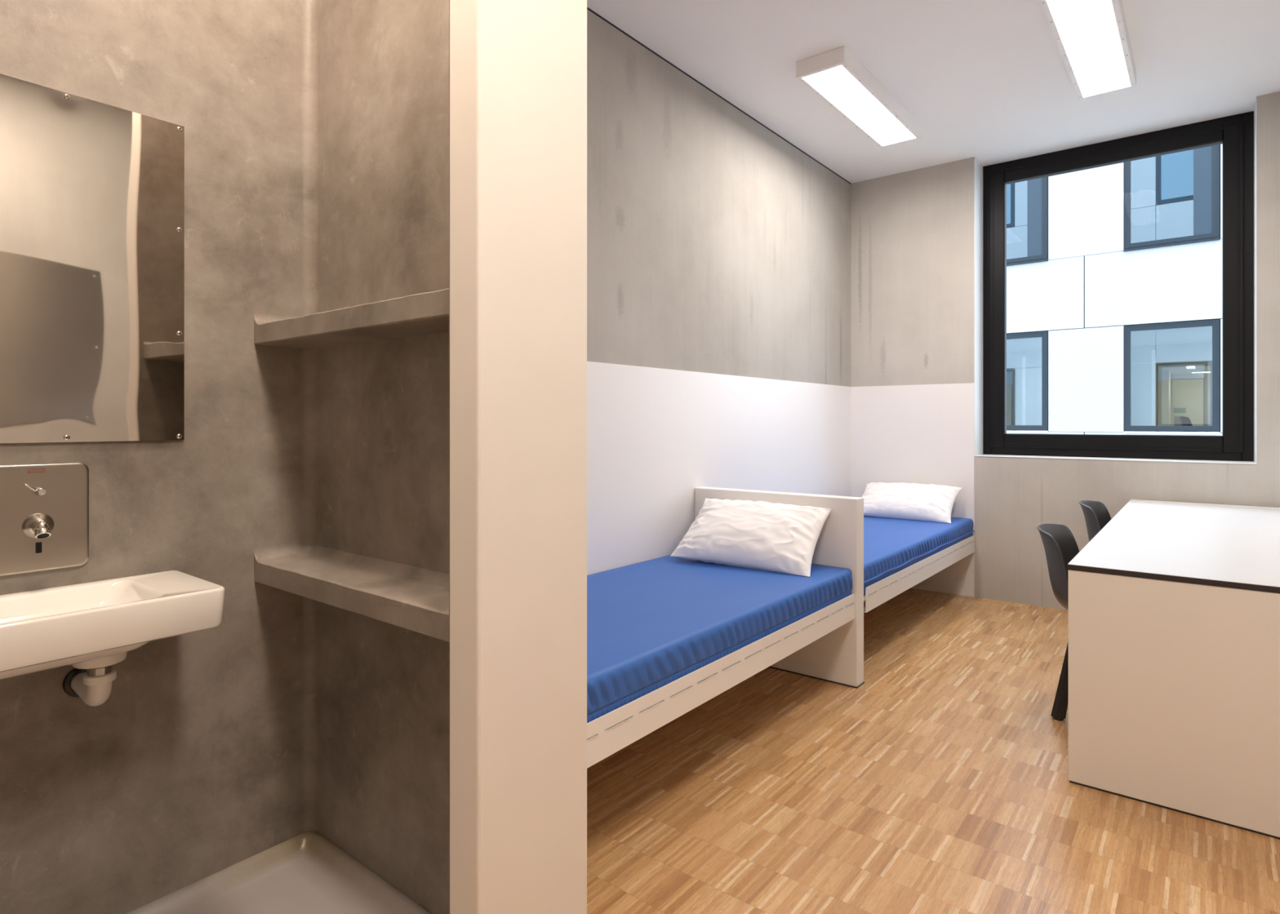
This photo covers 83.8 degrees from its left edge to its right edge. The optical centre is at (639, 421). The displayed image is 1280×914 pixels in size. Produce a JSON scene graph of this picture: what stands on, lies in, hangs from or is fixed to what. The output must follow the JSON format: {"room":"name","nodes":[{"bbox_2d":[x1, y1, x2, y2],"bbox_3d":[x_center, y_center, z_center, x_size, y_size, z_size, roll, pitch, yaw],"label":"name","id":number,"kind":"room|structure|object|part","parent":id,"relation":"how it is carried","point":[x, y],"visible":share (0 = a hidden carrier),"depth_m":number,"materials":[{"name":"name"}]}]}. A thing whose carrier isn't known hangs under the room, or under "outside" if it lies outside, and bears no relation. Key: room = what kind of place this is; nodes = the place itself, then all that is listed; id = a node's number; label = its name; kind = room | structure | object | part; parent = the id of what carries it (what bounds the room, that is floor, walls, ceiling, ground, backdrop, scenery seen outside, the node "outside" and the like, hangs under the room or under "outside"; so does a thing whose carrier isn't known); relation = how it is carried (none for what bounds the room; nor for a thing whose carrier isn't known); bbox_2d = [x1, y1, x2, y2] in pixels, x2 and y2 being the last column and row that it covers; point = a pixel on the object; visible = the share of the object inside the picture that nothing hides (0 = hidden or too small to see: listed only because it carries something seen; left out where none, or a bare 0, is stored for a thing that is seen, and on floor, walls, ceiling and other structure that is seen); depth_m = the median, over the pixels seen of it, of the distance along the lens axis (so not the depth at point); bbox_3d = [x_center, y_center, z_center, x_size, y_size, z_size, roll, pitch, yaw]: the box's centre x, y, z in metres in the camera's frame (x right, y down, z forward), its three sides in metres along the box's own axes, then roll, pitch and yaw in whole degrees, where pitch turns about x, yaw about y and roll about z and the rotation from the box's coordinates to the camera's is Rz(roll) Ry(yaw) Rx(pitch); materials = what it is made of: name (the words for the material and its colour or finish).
{"room":"dormitory room","nodes":[
{"label":"dormitory room","id":0,"kind":"room"},
{"bbox_2d":[0,0,318,913],"bbox_3d":[-1.852,-0.255,1.283,0.286,3.250,2.503,0,0,38],"label":"wall","id":1,"kind":"structure","parent":0,"point":[200,759],"depth_m":1.94,"materials":[{"name":"paint"}]},
{"bbox_2d":[0,462,88,576],"bbox_3d":[-1.384,0.225,1.647,0.066,0.250,0.194,0,0,38],"label":"panel","id":2,"kind":"object","parent":1,"relation":"attached to","point":[44,508],"visible":1,"depth_m":1.67,"materials":[{"name":"metal"}]},
{"bbox_3d":[-1.402,0.154,1.643,0.006,0.021,0.024,0,0,35],"label":"lever arm","id":3,"kind":"part","parent":2,"relation":"part of","materials":[{"name":"silver metal"}]},
{"bbox_3d":[-1.393,0.243,1.654,0.020,0.058,0.058,0,0,38],"label":"spout","id":4,"kind":"part","parent":2,"relation":"part of","materials":[{"name":"metal"}]},
{"bbox_3d":[-1.391,0.164,1.654,0.024,0.020,0.020,0,0,38],"label":"lever","id":5,"kind":"part","parent":2,"relation":"part of","materials":[{"name":"silver metal"}]},
{"bbox_3d":[-1.376,0.243,1.640,0.029,0.033,0.033,0,0,38],"label":"spout","id":6,"kind":"part","parent":2,"relation":"part of","materials":[{"name":"silver metal"}]},
{"bbox_2d":[0,73,184,443],"bbox_3d":[-1.370,-0.367,1.707,0.012,0.835,0.495,0,0,38],"label":"wall mirror","id":7,"kind":"object","parent":1,"relation":"attached to","point":[92,193],"visible":1,"depth_m":1.74,"materials":[{"name":"metal"}]},
{"bbox_2d":[0,570,225,679],"bbox_3d":[-1.334,0.483,1.506,0.320,0.179,0.736,0,0,38],"label":"basin","id":8,"kind":"object","parent":1,"relation":"attached to","point":[92,627],"visible":1,"depth_m":1.58,"materials":[{"name":"white ceramic"}]},
{"bbox_2d":[62,668,116,706],"bbox_3d":[-1.280,0.621,1.671,0.200,0.094,0.073,0,0,38],"label":"drain pipe","id":9,"kind":"object","parent":8,"relation":"attached to","point":[93,691],"visible":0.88,"depth_m":1.62,"materials":[{"name":"white plastic"}]},
{"bbox_2d":[318,0,448,913],"bbox_3d":[-0.591,-0.255,1.920,0.894,3.250,0.104,0,0,38],"label":"wall","id":10,"kind":"structure","parent":0,"point":[384,64],"depth_m":1.94,"materials":[{"name":"paint"}]},
{"bbox_2d":[253,542,448,642],"bbox_3d":[-0.691,0.403,1.824,0.930,0.119,0.172,0,0,38],"label":"shelf","id":11,"kind":"object","parent":10,"relation":"attached to","point":[415,599],"visible":0.76,"depth_m":1.79,"materials":[{"name":"paint"}]},
{"bbox_2d":[253,288,448,348],"bbox_3d":[-0.691,-0.277,1.824,0.930,0.114,0.172,0,0,38],"label":"shelf","id":12,"kind":"object","parent":10,"relation":"attached to","point":[425,313],"visible":0.76,"depth_m":1.75,"materials":[{"name":"paint"}]},
{"bbox_2d":[449,0,586,913],"bbox_3d":[-0.256,-0.265,1.546,0.096,3.230,0.312,0,0,38],"label":"wall partition","id":13,"kind":"structure","parent":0,"point":[518,68],"depth_m":1.47,"materials":[{"name":"white paint"}]},
{"bbox_2d":[448,0,449,913],"bbox_3d":[-0.332,-0.265,1.530,0.004,3.230,0.184,0,0,38],"label":"trim","id":14,"kind":"structure","parent":13,"relation":"attached to","point":[449,0],"depth_m":1.46,"materials":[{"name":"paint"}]},
{"bbox_2d":[586,8,851,386],"bbox_3d":[0.254,-0.265,4.020,0.200,3.230,4.394,0,0,38],"label":"wall","id":15,"kind":"structure","parent":0,"point":[716,244],"depth_m":3.96,"materials":[{"name":"concrete"}]},
{"bbox_2d":[586,361,851,575],"bbox_3d":[0.349,0.489,3.976,0.004,1.522,4.244,0,0,38],"label":"wall panel","id":16,"kind":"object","parent":15,"relation":"attached to","point":[655,436],"depth_m":3.82,"materials":[{"name":"white paint"}]},
{"bbox_2d":[586,7,851,184],"bbox_3d":[0.348,-1.876,3.977,0.002,0.008,4.244,0,0,38],"label":"trim","id":17,"kind":"structure","parent":15,"relation":"attached to","point":[588,8],"depth_m":3.97,"materials":[{"name":"black rubber"}]},
{"bbox_2d":[851,156,974,386],"bbox_3d":[2.063,-0.265,5.567,1.107,3.230,0.380,0,0,38],"label":"wall","id":18,"kind":"structure","parent":0,"point":[913,232],"depth_m":5.33,"materials":[{"name":"concrete"}]},
{"bbox_2d":[851,382,974,596],"bbox_3d":[2.024,0.489,5.353,0.903,1.522,0.004,0,0,38],"label":"wall panel","id":19,"kind":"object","parent":18,"relation":"attached to","point":[919,433],"depth_m":5.29,"materials":[{"name":"white paint"}]},
{"bbox_2d":[586,587,1279,913],"bbox_3d":[1.488,1.325,3.159,3.204,0.150,4.504,0,0,38],"label":"floor","id":20,"kind":"structure","parent":0,"point":[937,784],"depth_m":2.33,"materials":[{"name":"brown wood"}]},
{"bbox_2d":[586,486,864,768],"bbox_3d":[0.053,0.807,2.862,0.918,0.886,2.123,0,0,38],"label":"bed","id":21,"kind":"object","parent":20,"relation":"on","point":[827,644],"visible":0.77,"depth_m":3.20,"materials":[{"name":"white paint"}]},
{"bbox_2d":[586,554,852,723],"bbox_3d":[0.032,0.766,2.839,0.899,0.160,1.993,0,0,38],"label":"mattress","id":22,"kind":"object","parent":21,"relation":"on","point":[652,624],"visible":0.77,"depth_m":2.60,"materials":[{"name":"blue fabric"}]},
{"bbox_2d":[671,497,831,577],"bbox_3d":[0.544,0.542,3.470,0.700,0.288,0.373,0,0,33],"label":"pillow","id":23,"kind":"object","parent":22,"relation":"on","point":[763,535],"visible":1,"depth_m":3.36,"materials":[{"name":"white fabric"}]},
{"bbox_3d":[0.358,0.866,2.574,0.062,0.118,2.015,0,0,38],"label":"rail","id":24,"kind":"part","parent":21,"relation":"part of","materials":[{"name":"white wood"}]},
{"bbox_3d":[0.685,0.805,3.657,0.916,0.882,0.087,0,0,38],"label":"headboard","id":25,"kind":"part","parent":21,"relation":"part of","materials":[{"name":"white paint"}]},
{"bbox_2d":[863,535,974,613],"bbox_3d":[1.370,1.028,4.521,0.903,0.443,2.108,0,0,38],"label":"bed","id":26,"kind":"object","parent":20,"relation":"on","point":[881,592],"visible":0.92,"depth_m":4.03,"materials":[{"name":"white wood"}]},
{"bbox_2d":[863,515,974,594],"bbox_3d":[1.377,0.766,4.527,0.903,0.160,2.079,0,0,38],"label":"mattress","id":27,"kind":"object","parent":26,"relation":"on","point":[891,545],"visible":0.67,"depth_m":4.24,"materials":[{"name":"blue fabric"}]},
{"bbox_2d":[861,482,961,523],"bbox_3d":[1.909,0.568,5.125,0.698,0.237,0.371,0,0,38],"label":"pillow","id":28,"kind":"object","parent":27,"relation":"on","point":[901,500],"visible":0.85,"depth_m":5.02,"materials":[{"name":"white fabric"}]},
{"bbox_2d":[1036,523,1079,720],"bbox_3d":[1.971,0.856,3.032,0.497,0.788,0.459,0,0,38],"label":"desk chair","id":29,"kind":"object","parent":20,"relation":"on","point":[1060,546],"visible":0.42,"depth_m":3.00,"materials":[{"name":"grey plastic"}]},
{"bbox_3d":[1.787,1.039,2.990,0.119,0.402,0.052,0,0,9],"label":"leg","id":30,"kind":"part","parent":29,"relation":"part of","materials":[{"name":"black plastic"}]},
{"bbox_2d":[1078,500,1111,542],"bbox_3d":[2.743,0.856,3.984,0.497,0.788,0.459,0,0,41],"label":"desk chair","id":31,"kind":"object","parent":20,"relation":"on","point":[1096,515],"visible":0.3,"depth_m":4.06,"materials":[{"name":"black plastic"}]},
{"bbox_2d":[1067,499,1279,839],"bbox_3d":[2.655,0.870,3.164,0.974,0.761,2.554,0,0,38],"label":"desk","id":32,"kind":"object","parent":20,"relation":"on","point":[1174,607],"visible":1,"depth_m":2.32,"materials":[{"name":"white laminate"}]},
{"bbox_2d":[586,0,1279,183],"bbox_3d":[0.645,-2.005,2.139,3.254,0.250,7.551,0,0,38],"label":"ceiling","id":33,"kind":"structure","parent":0,"point":[989,82],"depth_m":3.75,"materials":[{"name":"paint"}]},
{"bbox_2d":[795,46,920,147],"bbox_3d":[1.302,-1.838,4.133,0.263,0.082,1.230,0,0,38],"label":"ceiling lamp","id":34,"kind":"object","parent":33,"relation":"attached to","point":[835,76],"visible":1,"depth_m":3.96,"materials":[{"name":"white plastic"}]},
{"bbox_2d":[1039,0,1136,100],"bbox_3d":[2.182,-1.838,3.433,0.264,0.082,1.230,0,0,38],"label":"ceiling lamp","id":35,"kind":"object","parent":33,"relation":"attached to","point":[1091,37],"visible":1,"depth_m":3.40,"materials":[{"name":"white plastic"}]},
{"bbox_2d":[1006,326,1212,353],"bbox_3d":[10.475,-1.970,16.783,10.500,0.160,4.690,0,0,38],"label":"ceiling","id":36,"kind":"structure","parent":0,"point":[1203,335],"depth_m":16.56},
{"bbox_2d":[1006,342,1219,432],"bbox_3d":[11.997,-0.325,18.696,10.500,3.550,0.200,0,0,38],"label":"wall","id":37,"kind":"structure","parent":0,"point":[1141,357],"depth_m":18.06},
{"bbox_2d":[1006,369,1015,431],"bbox_3d":[10.014,-0.095,20.107,1.020,2.690,0.059,0,0,38],"label":"door","id":38,"kind":"structure","parent":37,"relation":"in","point":[1011,374],"depth_m":19.86,"materials":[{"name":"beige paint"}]},
{"bbox_3d":[10.021,-1.212,20.116,0.910,0.345,0.031,0,0,38],"label":"transom panel","id":39,"kind":"part","parent":38,"relation":"part of","materials":[{"name":"glass"}]},
{"bbox_2d":[1155,361,1207,432],"bbox_3d":[13.284,-0.095,17.506,1.020,2.690,0.059,0,0,38],"label":"door","id":40,"kind":"structure","parent":37,"relation":"in","point":[1174,399],"depth_m":17.51,"materials":[{"name":"beige paint"}]},
{"bbox_3d":[13.040,0.125,17.714,0.270,2.250,0.031,0,0,38],"label":"panel","id":41,"kind":"part","parent":40,"relation":"part of","materials":[{"name":"beige paint"}]},
{"bbox_2d":[1173,416,1185,426],"bbox_3d":[13.249,0.035,17.510,0.210,0.310,0.006,0,0,38],"label":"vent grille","id":42,"kind":"object","parent":40,"relation":"attached to","point":[1177,422],"depth_m":17.53,"materials":[{"name":"grey metal"}]},
{"bbox_3d":[13.252,-0.266,17.507,0.240,0.128,0.006,0,0,38],"label":"vision panel","id":43,"kind":"part","parent":40,"relation":"part of","materials":[{"name":"glass"}]},
{"bbox_3d":[13.290,-1.212,17.515,0.910,0.345,0.031,0,0,38],"label":"transom panel","id":44,"kind":"part","parent":40,"relation":"part of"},
{"bbox_2d":[974,456,1257,610],"bbox_3d":[3.092,0.799,4.749,1.521,1.101,0.380,0,0,38],"label":"wall panel","id":45,"kind":"object","parent":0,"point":[1014,496],"depth_m":4.79,"materials":[{"name":"concrete"}]},
{"bbox_2d":[1008,454,1253,462],"bbox_3d":[2.446,-4.409,5.485,17.000,19.437,0.018,0,0,38],"label":"wall","id":46,"kind":"structure","parent":0,"point":[1008,455],"depth_m":4.79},
{"bbox_2d":[973,97,1257,464],"bbox_3d":[3.071,-0.815,4.723,1.521,2.128,0.322,0,0,38],"label":"window","id":47,"kind":"structure","parent":46,"relation":"in","point":[1237,133],"depth_m":4.62,"materials":[{"name":"glass"},{"name":"black metal"},{"name":"black rubber"}]},
{"bbox_3d":[3.047,0.246,4.692,1.521,0.005,0.243,0,0,38],"label":"sill","id":48,"kind":"part","parent":47,"relation":"part of","materials":[{"name":"white metal"}]},
{"bbox_2d":[1256,91,1279,507],"bbox_3d":[3.912,-0.265,4.096,0.576,3.230,0.380,0,0,38],"label":"wall","id":49,"kind":"structure","parent":0,"point":[1268,106],"depth_m":4.09,"materials":[{"name":"paint"}]},
{"bbox_3d":[10.475,1.350,16.783,10.500,0.200,4.690,0,0,39],"label":"floor","id":50,"kind":"structure","parent":0,"visible":0},
{"bbox_2d":[1022,356,1025,431],"bbox_3d":[10.406,-0.250,19.335,0.075,3.000,0.060,0,0,38],"label":"post","id":51,"kind":"object","parent":50,"relation":"on","point":[1023,357],"visible":0.58,"depth_m":19.31,"materials":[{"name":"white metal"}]},
{"bbox_2d":[1151,350,1155,426],"bbox_3d":[12.641,-0.250,17.558,0.075,3.000,0.060,0,0,38],"label":"post","id":52,"kind":"object","parent":50,"relation":"on","point":[1153,351],"visible":0.58,"depth_m":17.53,"materials":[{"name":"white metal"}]},
{"bbox_3d":[11.672,0.970,14.674,1.800,0.559,1.700,0,0,39],"label":"platform","id":53,"kind":"object","parent":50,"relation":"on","visible":0},
{"bbox_2d":[1179,416,1208,432],"bbox_3d":[11.411,0.296,14.685,0.497,0.788,0.459,0,0,19],"label":"desk chair","id":54,"kind":"object","parent":53,"relation":"on","point":[1185,421],"visible":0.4,"depth_m":14.62,"materials":[{"name":"black plastic"}]},
{"bbox_3d":[-0.333,1.325,-0.089,2.010,0.150,2.847,0,0,39],"label":"floor","id":55,"kind":"structure","parent":0,"visible":0},
{"bbox_2d":[125,831,431,913],"bbox_3d":[-1.410,1.297,0.919,0.930,0.106,2.483,0,0,38],"label":"shower tray","id":56,"kind":"object","parent":55,"relation":"on","point":[304,873],"visible":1,"depth_m":1.94,"materials":[{"name":"white ceramic"}]},
{"label":"outside","id":57,"kind":"structure","parent":0,"visible":0},
{"bbox_3d":[20.496,8.350,25.767,80.000,0.200,54.150,0,0,39],"label":"courtyard","id":58,"kind":"object","parent":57,"visible":0},
{"bbox_2d":[1006,143,1222,435],"bbox_3d":[9.332,0.215,14.462,15.800,14.360,0.345,0,0,38],"label":"building","id":59,"kind":"structure","parent":58,"relation":"on","point":[1095,257],"depth_m":14.26,"materials":[{"name":"white"}]},
{"bbox_3d":[7.953,-3.370,15.380,1.480,0.034,0.065,0,0,38],"label":"window sill","id":60,"kind":"part","parent":59,"relation":"part of","materials":[{"name":"white"}]},
{"bbox_3d":[7.953,0.220,15.380,1.480,0.034,0.065,0,0,38],"label":"window sill","id":61,"kind":"part","parent":59,"relation":"part of","materials":[{"name":"white metal"}]},
{"bbox_2d":[1026,177,1041,257],"bbox_3d":[8.364,-4.439,15.110,0.280,1.877,0.024,0,0,38],"label":"window pane","id":62,"kind":"object","parent":59,"relation":"attached to","point":[1033,186],"depth_m":15.10,"materials":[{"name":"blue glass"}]},
{"bbox_3d":[7.969,-2.636,15.415,2.779,1.466,0.050,0,0,38],"label":"cladding panel","id":63,"kind":"part","parent":59,"relation":"part of","materials":[{"name":"white"}]},
{"bbox_3d":[7.969,0.954,15.415,2.779,1.466,0.050,0,0,38],"label":"cladding panel","id":64,"kind":"part","parent":59,"relation":"part of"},
{"bbox_3d":[9.073,-4.428,14.537,1.307,2.106,0.050,0,0,38],"label":"cladding panel","id":65,"kind":"part","parent":59,"relation":"part of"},
{"bbox_3d":[9.073,-0.838,14.537,1.307,2.106,0.050,0,0,38],"label":"cladding panel","id":66,"kind":"part","parent":59,"relation":"part of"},
{"bbox_3d":[10.156,-2.636,13.675,2.779,1.466,0.050,0,0,38],"label":"cladding panel","id":67,"kind":"part","parent":59,"relation":"part of","materials":[{"name":"white"}]},
{"bbox_3d":[10.156,0.954,13.675,2.779,1.466,0.050,0,0,38],"label":"cladding panel","id":68,"kind":"part","parent":59,"relation":"part of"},
{"bbox_3d":[10.141,-3.370,13.640,1.480,0.034,0.065,0,0,38],"label":"window sill","id":69,"kind":"part","parent":59,"relation":"part of","materials":[{"name":"white"}]},
{"bbox_3d":[10.141,0.220,13.640,1.480,0.034,0.065,0,0,38],"label":"window sill","id":70,"kind":"part","parent":59,"relation":"part of","materials":[{"name":"white metal"}]},
{"bbox_2d":[1193,146,1212,235],"bbox_3d":[10.552,-4.439,13.370,0.280,1.877,0.024,0,0,38],"label":"window pane","id":71,"kind":"object","parent":59,"relation":"attached to","point":[1202,157],"depth_m":13.36,"materials":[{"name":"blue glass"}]},
{"bbox_3d":[11.260,-4.428,12.798,1.307,2.106,0.050,0,0,38],"label":"cladding panel","id":72,"kind":"part","parent":59,"relation":"part of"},
{"bbox_3d":[11.260,-0.838,12.798,1.307,2.106,0.050,0,0,38],"label":"cladding panel","id":73,"kind":"part","parent":59,"relation":"part of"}
]}

